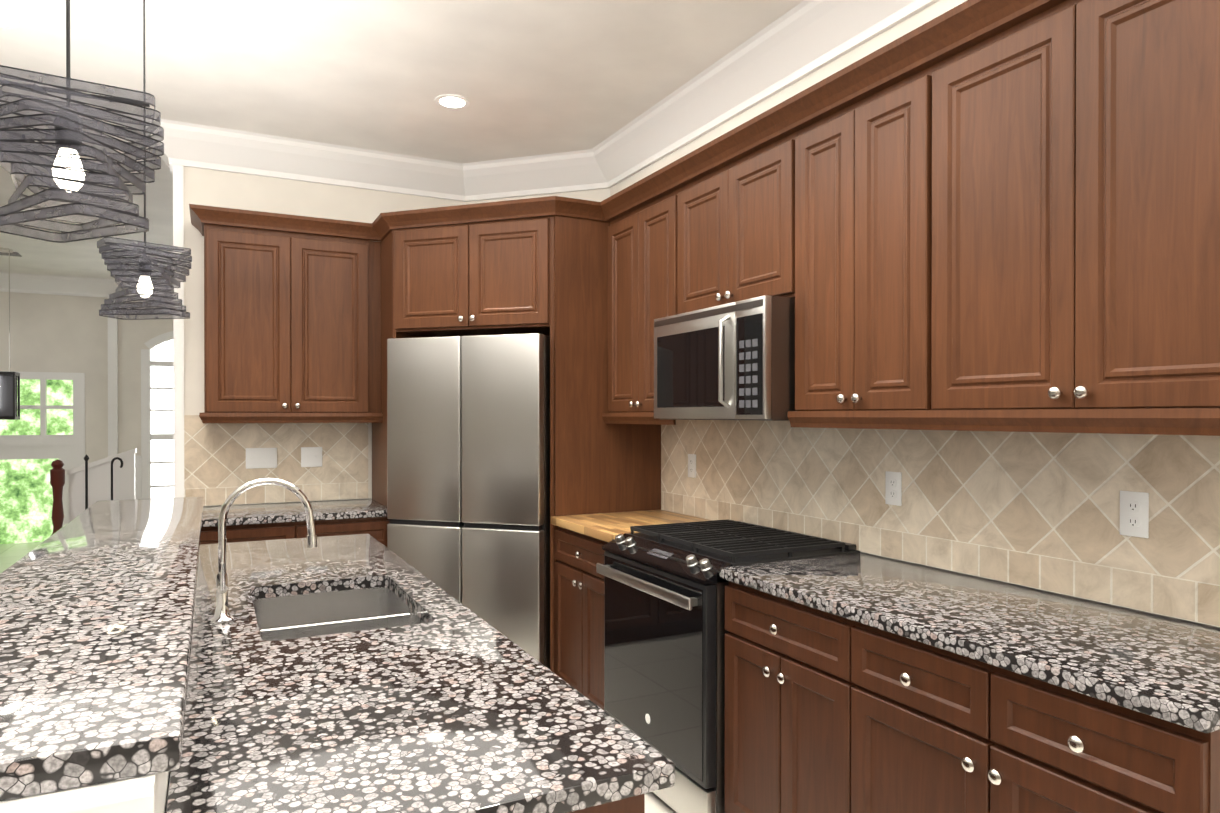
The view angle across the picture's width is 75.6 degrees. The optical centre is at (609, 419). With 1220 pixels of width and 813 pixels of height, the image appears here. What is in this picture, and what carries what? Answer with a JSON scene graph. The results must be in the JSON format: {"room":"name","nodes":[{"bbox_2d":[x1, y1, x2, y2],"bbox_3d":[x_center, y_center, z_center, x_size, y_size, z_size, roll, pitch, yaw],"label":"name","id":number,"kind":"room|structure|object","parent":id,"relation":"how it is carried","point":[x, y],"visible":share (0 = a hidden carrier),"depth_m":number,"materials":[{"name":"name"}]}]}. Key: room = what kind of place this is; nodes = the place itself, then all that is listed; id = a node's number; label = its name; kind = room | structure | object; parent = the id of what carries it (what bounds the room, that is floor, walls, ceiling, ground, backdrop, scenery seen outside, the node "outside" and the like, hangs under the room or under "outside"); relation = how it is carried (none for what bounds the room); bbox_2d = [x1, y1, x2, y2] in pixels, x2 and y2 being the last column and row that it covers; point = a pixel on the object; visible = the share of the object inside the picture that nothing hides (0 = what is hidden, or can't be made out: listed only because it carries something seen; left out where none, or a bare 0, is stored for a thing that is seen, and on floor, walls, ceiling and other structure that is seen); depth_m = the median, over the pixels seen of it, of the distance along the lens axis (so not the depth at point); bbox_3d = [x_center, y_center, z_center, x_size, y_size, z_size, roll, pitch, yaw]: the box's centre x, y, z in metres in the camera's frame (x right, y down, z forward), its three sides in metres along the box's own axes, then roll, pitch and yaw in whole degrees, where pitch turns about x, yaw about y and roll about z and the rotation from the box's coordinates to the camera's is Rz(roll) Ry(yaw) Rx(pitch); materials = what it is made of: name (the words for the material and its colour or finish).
{"room":"kitchen","nodes":[
{"label":"kitchen","id":0,"kind":"room"},
{"bbox_2d":[0,291,172,498],"bbox_3d":[-6.390,0.648,7.566,9.200,4.460,2.350,0,0,-27],"label":"wall","id":1,"kind":"structure","parent":0,"point":[59,333],"depth_m":8.94,"materials":[{"name":"paint"}]},
{"bbox_2d":[0,371,84,543],"bbox_3d":[-6.561,1.122,8.681,1.300,3.300,0.130,0,0,-27],"label":"window","id":2,"kind":"structure","parent":1,"relation":"attached to","point":[42,433],"depth_m":8.79,"materials":[{"name":"white"}]},
{"bbox_2d":[0,272,121,297],"bbox_3d":[-6.819,-1.491,8.402,8.800,0.190,0.150,0,0,-27],"label":"crown molding","id":3,"kind":"structure","parent":1,"relation":"attached to","point":[53,285],"depth_m":8.74,"materials":[{"name":"white paint"}]},
{"bbox_2d":[107,296,140,498],"bbox_3d":[-5.591,-0.015,9.059,0.318,2.770,0.098,0,0,-27],"label":"column","id":4,"kind":"structure","parent":1,"relation":"attached to","point":[112,386],"depth_m":8.97,"materials":[{"name":"white paint"}]},
{"bbox_2d":[141,331,173,498],"bbox_3d":[-5.000,0.038,9.466,1.100,2.240,0.130,0,0,-27],"label":"window","id":5,"kind":"structure","parent":1,"relation":"in","point":[161,416],"depth_m":9.33,"materials":[{"name":"white"}]},
{"bbox_2d":[0,542,675,812],"bbox_3d":[-3.600,1.457,2.062,9.200,0.100,15.200,0,0,-27],"label":"floor","id":6,"kind":"structure","parent":0,"point":[11,554],"depth_m":7.69,"materials":[{"name":"tile"}]},
{"bbox_2d":[200,498,389,546],"bbox_3d":[-1.717,0.935,4.215,0.968,0.920,0.648,0,0,-27],"label":"base cabinet","id":7,"kind":"object","parent":6,"relation":"on","point":[262,521],"visible":0.06,"depth_m":4.03,"materials":[{"name":"brown wood"}]},
{"bbox_2d":[0,534,674,812],"bbox_3d":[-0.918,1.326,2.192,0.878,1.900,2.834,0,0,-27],"label":"kitchen island","id":8,"kind":"object","parent":6,"relation":"on","point":[348,680],"depth_m":1.29,"materials":[{"name":"multicoloured stone"}]},
{"bbox_2d":[0,497,203,789],"bbox_3d":[-1.279,0.357,2.029,0.387,0.040,2.825,0,0,-27],"label":"island countertop","id":9,"kind":"structure","parent":8,"relation":"on","point":[98,619],"depth_m":1.21,"materials":[{"name":"multicoloured stone"}]},
{"bbox_2d":[253,587,424,640],"bbox_3d":[-0.729,0.625,2.088,0.442,0.208,0.672,0,0,-27],"label":"sink","id":10,"kind":"object","parent":8,"relation":"in","point":[313,611],"depth_m":2.33,"materials":[{"name":"silver metal"}]},
{"bbox_2d":[387,333,549,669],"bbox_3d":[-0.628,0.488,4.292,0.856,1.815,0.765,0,0,18],"label":"fridge","id":11,"kind":"object","parent":6,"relation":"on","point":[468,468],"visible":0.75,"depth_m":3.90,"materials":[{"name":"silver metal"}]},
{"bbox_2d":[372,215,660,672],"bbox_3d":[-0.579,0.194,4.429,1.256,2.400,1.286,0,0,-27],"label":"enclosure","id":12,"kind":"object","parent":6,"relation":"on","point":[547,276],"visible":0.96,"depth_m":3.97,"materials":[{"name":"brown wood"}]},
{"bbox_2d":[551,510,711,709],"bbox_3d":[0.135,0.937,3.699,0.648,0.923,0.665,0,0,-27],"label":"base cabinet","id":13,"kind":"object","parent":6,"relation":"on","point":[580,541],"visible":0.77,"depth_m":3.61,"materials":[{"name":"brown wood"}]},
{"bbox_2d":[596,519,859,812],"bbox_3d":[0.420,0.923,3.039,0.718,0.957,0.757,0,0,-27],"label":"range","id":14,"kind":"object","parent":6,"relation":"on","point":[665,631],"visible":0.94,"depth_m":2.79,"materials":[{"name":"black metal"}]},
{"bbox_2d":[725,581,839,812],"bbox_3d":[0.777,0.962,2.466,0.617,0.885,0.571,0,0,-27],"label":"base cabinet","id":15,"kind":"object","parent":6,"relation":"on","point":[782,658],"depth_m":2.33,"materials":[{"name":"brown wood"}]},
{"bbox_2d":[840,621,1219,812],"bbox_3d":[1.093,0.965,1.842,0.617,0.885,0.829,0,0,-27],"label":"base cabinet","id":16,"kind":"object","parent":6,"relation":"on","point":[862,683],"depth_m":1.71,"materials":[{"name":"brown wood"}]},
{"bbox_2d":[720,553,1219,736],"bbox_3d":[0.960,0.504,2.085,0.634,0.035,1.414,0,0,-27],"label":"countertop","id":17,"kind":"structure","parent":16,"relation":"on","point":[1166,669],"depth_m":1.85,"materials":[{"name":"multicoloured stone"}]},
{"bbox_3d":[-4.134,1.414,0.339,6.390,0.004,12.590,0,0,-27],"label":"hardwood floor","id":18,"kind":"structure","parent":6,"relation":"on","visible":0},
{"bbox_2d":[50,459,64,534],"bbox_3d":[-4.449,0.852,6.336,0.097,1.065,0.100,0,0,-27],"label":"stair newel post","id":19,"kind":"object","parent":18,"relation":"on","point":[57,476],"visible":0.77,"depth_m":6.31,"materials":[{"name":"red wood"}]},
{"bbox_2d":[67,448,136,521],"bbox_3d":[-4.240,0.813,6.576,0.480,1.140,0.160,0,0,-27],"label":"wall","id":20,"kind":"structure","parent":18,"relation":"on","point":[99,481],"depth_m":6.52,"materials":[{"name":"white paint"}]},
{"bbox_2d":[84,454,122,509],"bbox_3d":[-4.033,0.830,6.267,0.268,1.110,0.040,0,0,-27],"label":"stair railing","id":21,"kind":"object","parent":18,"relation":"on","point":[86,458],"visible":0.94,"depth_m":6.21,"materials":[{"name":"black metal"}]},
{"bbox_2d":[0,0,803,279],"bbox_3d":[-3.600,-1.603,2.046,9.200,0.100,15.200,0,0,-27],"label":"ceiling","id":22,"kind":"structure","parent":0,"point":[525,78],"depth_m":3.46,"materials":[{"name":"paint"}]},
{"bbox_2d":[0,247,19,419],"bbox_3d":[-5.622,-0.790,7.281,0.216,1.578,0.216,0,0,-27],"label":"pendant light","id":23,"kind":"object","parent":22,"relation":"hanging from","point":[9,382],"visible":1,"depth_m":7.30,"materials":[{"name":"black metal"}]},
{"bbox_2d":[0,252,21,256],"bbox_3d":[-5.775,-1.577,7.446,0.300,0.007,0.200,0,0,-27],"label":"ceiling vent","id":24,"kind":"object","parent":22,"relation":"in","point":[12,254],"visible":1,"depth_m":7.50,"materials":[{"name":"grey"}]},
{"bbox_2d":[0,0,163,242],"bbox_3d":[-0.907,-0.934,1.327,0.267,1.231,0.272,0,0,-27],"label":"pendant light","id":25,"kind":"object","parent":22,"relation":"hanging from","point":[59,116],"visible":1,"depth_m":1.27,"materials":[{"name":"grey weathered wood"},{"name":"dark metal"},{"name":"glass"}]},
{"bbox_2d":[97,0,191,319],"bbox_3d":[-1.522,-0.946,2.576,0.268,1.221,0.264,0,0,-27],"label":"pendant light","id":26,"kind":"object","parent":22,"relation":"hanging from","point":[146,292],"visible":0.98,"depth_m":2.51,"materials":[{"name":"grey weathered wood"},{"name":"dark metal"},{"name":"glass"}]},
{"bbox_2d":[435,94,469,108],"bbox_3d":[-0.774,-1.559,3.859,0.170,0.008,0.170,0,0,-27],"label":"recessed light","id":27,"kind":"object","parent":22,"relation":"in","point":[451,101],"visible":1,"depth_m":3.84,"materials":[{"name":"white"}]},
{"bbox_2d":[184,0,1206,624],"bbox_3d":[-3.521,0.627,1.901,9.200,4.360,15.150,0,0,-27],"label":"wall","id":28,"kind":"structure","parent":0,"point":[214,188],"depth_m":4.32,"materials":[{"name":"paint"}]},
{"bbox_2d":[173,164,183,497],"bbox_3d":[-2.370,0.010,4.329,0.050,2.770,0.172,0,0,-27],"label":"trim","id":29,"kind":"structure","parent":28,"relation":"attached to","point":[178,241],"depth_m":4.25,"materials":[{"name":"white paint"}]},
{"bbox_2d":[184,415,367,505],"bbox_3d":[-1.880,0.224,4.490,0.968,0.498,0.008,0,0,-27],"label":"backsplash","id":30,"kind":"structure","parent":28,"relation":"attached to","point":[216,472],"depth_m":4.47,"materials":[{"name":"tile"}]},
{"bbox_2d":[246,448,276,468],"bbox_3d":[-1.965,0.217,4.434,0.162,0.115,0.014,0,0,-27],"label":"light switch","id":31,"kind":"object","parent":30,"relation":"attached to","point":[261,457],"visible":1,"depth_m":4.44,"materials":[{"name":"white plastic"}]},
{"bbox_2d":[301,447,321,466],"bbox_3d":[-1.727,0.217,4.554,0.116,0.115,0.014,0,0,-27],"label":"light switch","id":32,"kind":"object","parent":30,"relation":"attached to","point":[311,456],"visible":1,"depth_m":4.56,"materials":[{"name":"white plastic"}]},
{"bbox_2d":[189,204,382,422],"bbox_3d":[-1.768,-0.531,4.325,0.955,1.099,0.392,0,0,-27],"label":"upper cabinet","id":33,"kind":"object","parent":28,"relation":"attached to","point":[292,327],"depth_m":4.20,"materials":[{"name":"brown wood"}]},
{"bbox_2d":[369,196,568,241],"bbox_3d":[-0.791,-1.042,4.112,0.729,0.075,1.056,0,0,-27],"label":"crown molding","id":34,"kind":"structure","parent":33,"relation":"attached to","point":[538,207],"depth_m":3.97,"materials":[{"name":"brown wood"}]},
{"bbox_2d":[150,0,938,201],"bbox_3d":[0.597,-1.452,0.787,2.450,0.190,9.160,0,0,-27],"label":"crown molding","id":35,"kind":"structure","parent":28,"relation":"attached to","point":[802,39],"depth_m":4.24,"materials":[{"name":"white paint"}]},
{"bbox_2d":[602,193,669,419],"bbox_3d":[0.279,-0.512,3.763,0.327,0.980,0.668,0,0,-27],"label":"upper cabinet","id":36,"kind":"object","parent":28,"relation":"attached to","point":[639,239],"depth_m":3.71,"materials":[{"name":"brown wood"}]},
{"bbox_2d":[545,198,592,219],"bbox_3d":[-0.186,-1.041,3.882,0.222,0.075,0.096,0,0,-27],"label":"crown molding","id":37,"kind":"structure","parent":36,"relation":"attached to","point":[578,208],"depth_m":3.88,"materials":[{"name":"brown wood"}]},
{"bbox_2d":[593,0,1065,221],"bbox_3d":[0.606,-1.035,2.691,0.116,0.075,2.936,0,0,-27],"label":"crown molding","id":38,"kind":"structure","parent":36,"relation":"attached to","point":[958,28],"depth_m":2.45,"materials":[{"name":"brown wood"}]},
{"bbox_2d":[670,137,785,315],"bbox_3d":[0.603,-0.714,3.123,0.327,0.569,0.763,0,0,-27],"label":"upper cabinet","id":39,"kind":"object","parent":28,"relation":"attached to","point":[728,224],"depth_m":3.03,"materials":[{"name":"brown wood"}]},
{"bbox_2d":[654,295,794,420],"bbox_3d":[0.528,-0.211,3.087,0.476,0.425,0.753,0,0,-27],"label":"microwave","id":40,"kind":"object","parent":39,"relation":"attached to","point":[733,361],"visible":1,"depth_m":2.83,"materials":[{"name":"silver metal"}]},
{"bbox_2d":[786,71,921,419],"bbox_3d":[0.906,-0.505,2.526,0.327,0.980,0.575,0,0,-27],"label":"upper cabinet","id":41,"kind":"object","parent":28,"relation":"attached to","point":[854,174],"depth_m":2.43,"materials":[{"name":"brown wood"}]},
{"bbox_2d":[661,420,1219,626],"bbox_3d":[1.042,0.244,2.617,0.008,0.478,3.408,0,0,-27],"label":"backsplash","id":42,"kind":"structure","parent":28,"relation":"attached to","point":[1039,510],"depth_m":2.39,"materials":[{"name":"tile"}]},
{"bbox_2d":[688,454,695,477],"bbox_3d":[0.402,0.227,3.864,0.007,0.115,0.070,0,0,-27],"label":"electrical outlet","id":43,"kind":"object","parent":42,"relation":"attached to","point":[692,465],"visible":1,"depth_m":3.86,"materials":[{"name":"white plastic"}]},
{"bbox_2d":[885,471,901,505],"bbox_3d":[0.980,0.238,2.722,0.007,0.115,0.070,0,0,-27],"label":"electrical outlet","id":44,"kind":"object","parent":42,"relation":"attached to","point":[893,488],"visible":1,"depth_m":2.72,"materials":[{"name":"white plastic"}]},
{"bbox_2d":[1120,491,1148,537],"bbox_3d":[1.340,0.242,2.012,0.007,0.115,0.070,0,0,-27],"label":"electrical outlet","id":45,"kind":"object","parent":42,"relation":"attached to","point":[1134,514],"visible":1,"depth_m":2.01,"materials":[{"name":"white plastic"}]},
{"bbox_2d":[922,0,1219,419],"bbox_3d":[1.223,-0.502,1.899,0.327,0.980,0.830,0,0,-27],"label":"upper cabinet","id":46,"kind":"object","parent":28,"relation":"attached to","point":[1014,228],"depth_m":1.82,"materials":[{"name":"brown wood"}]}
]}

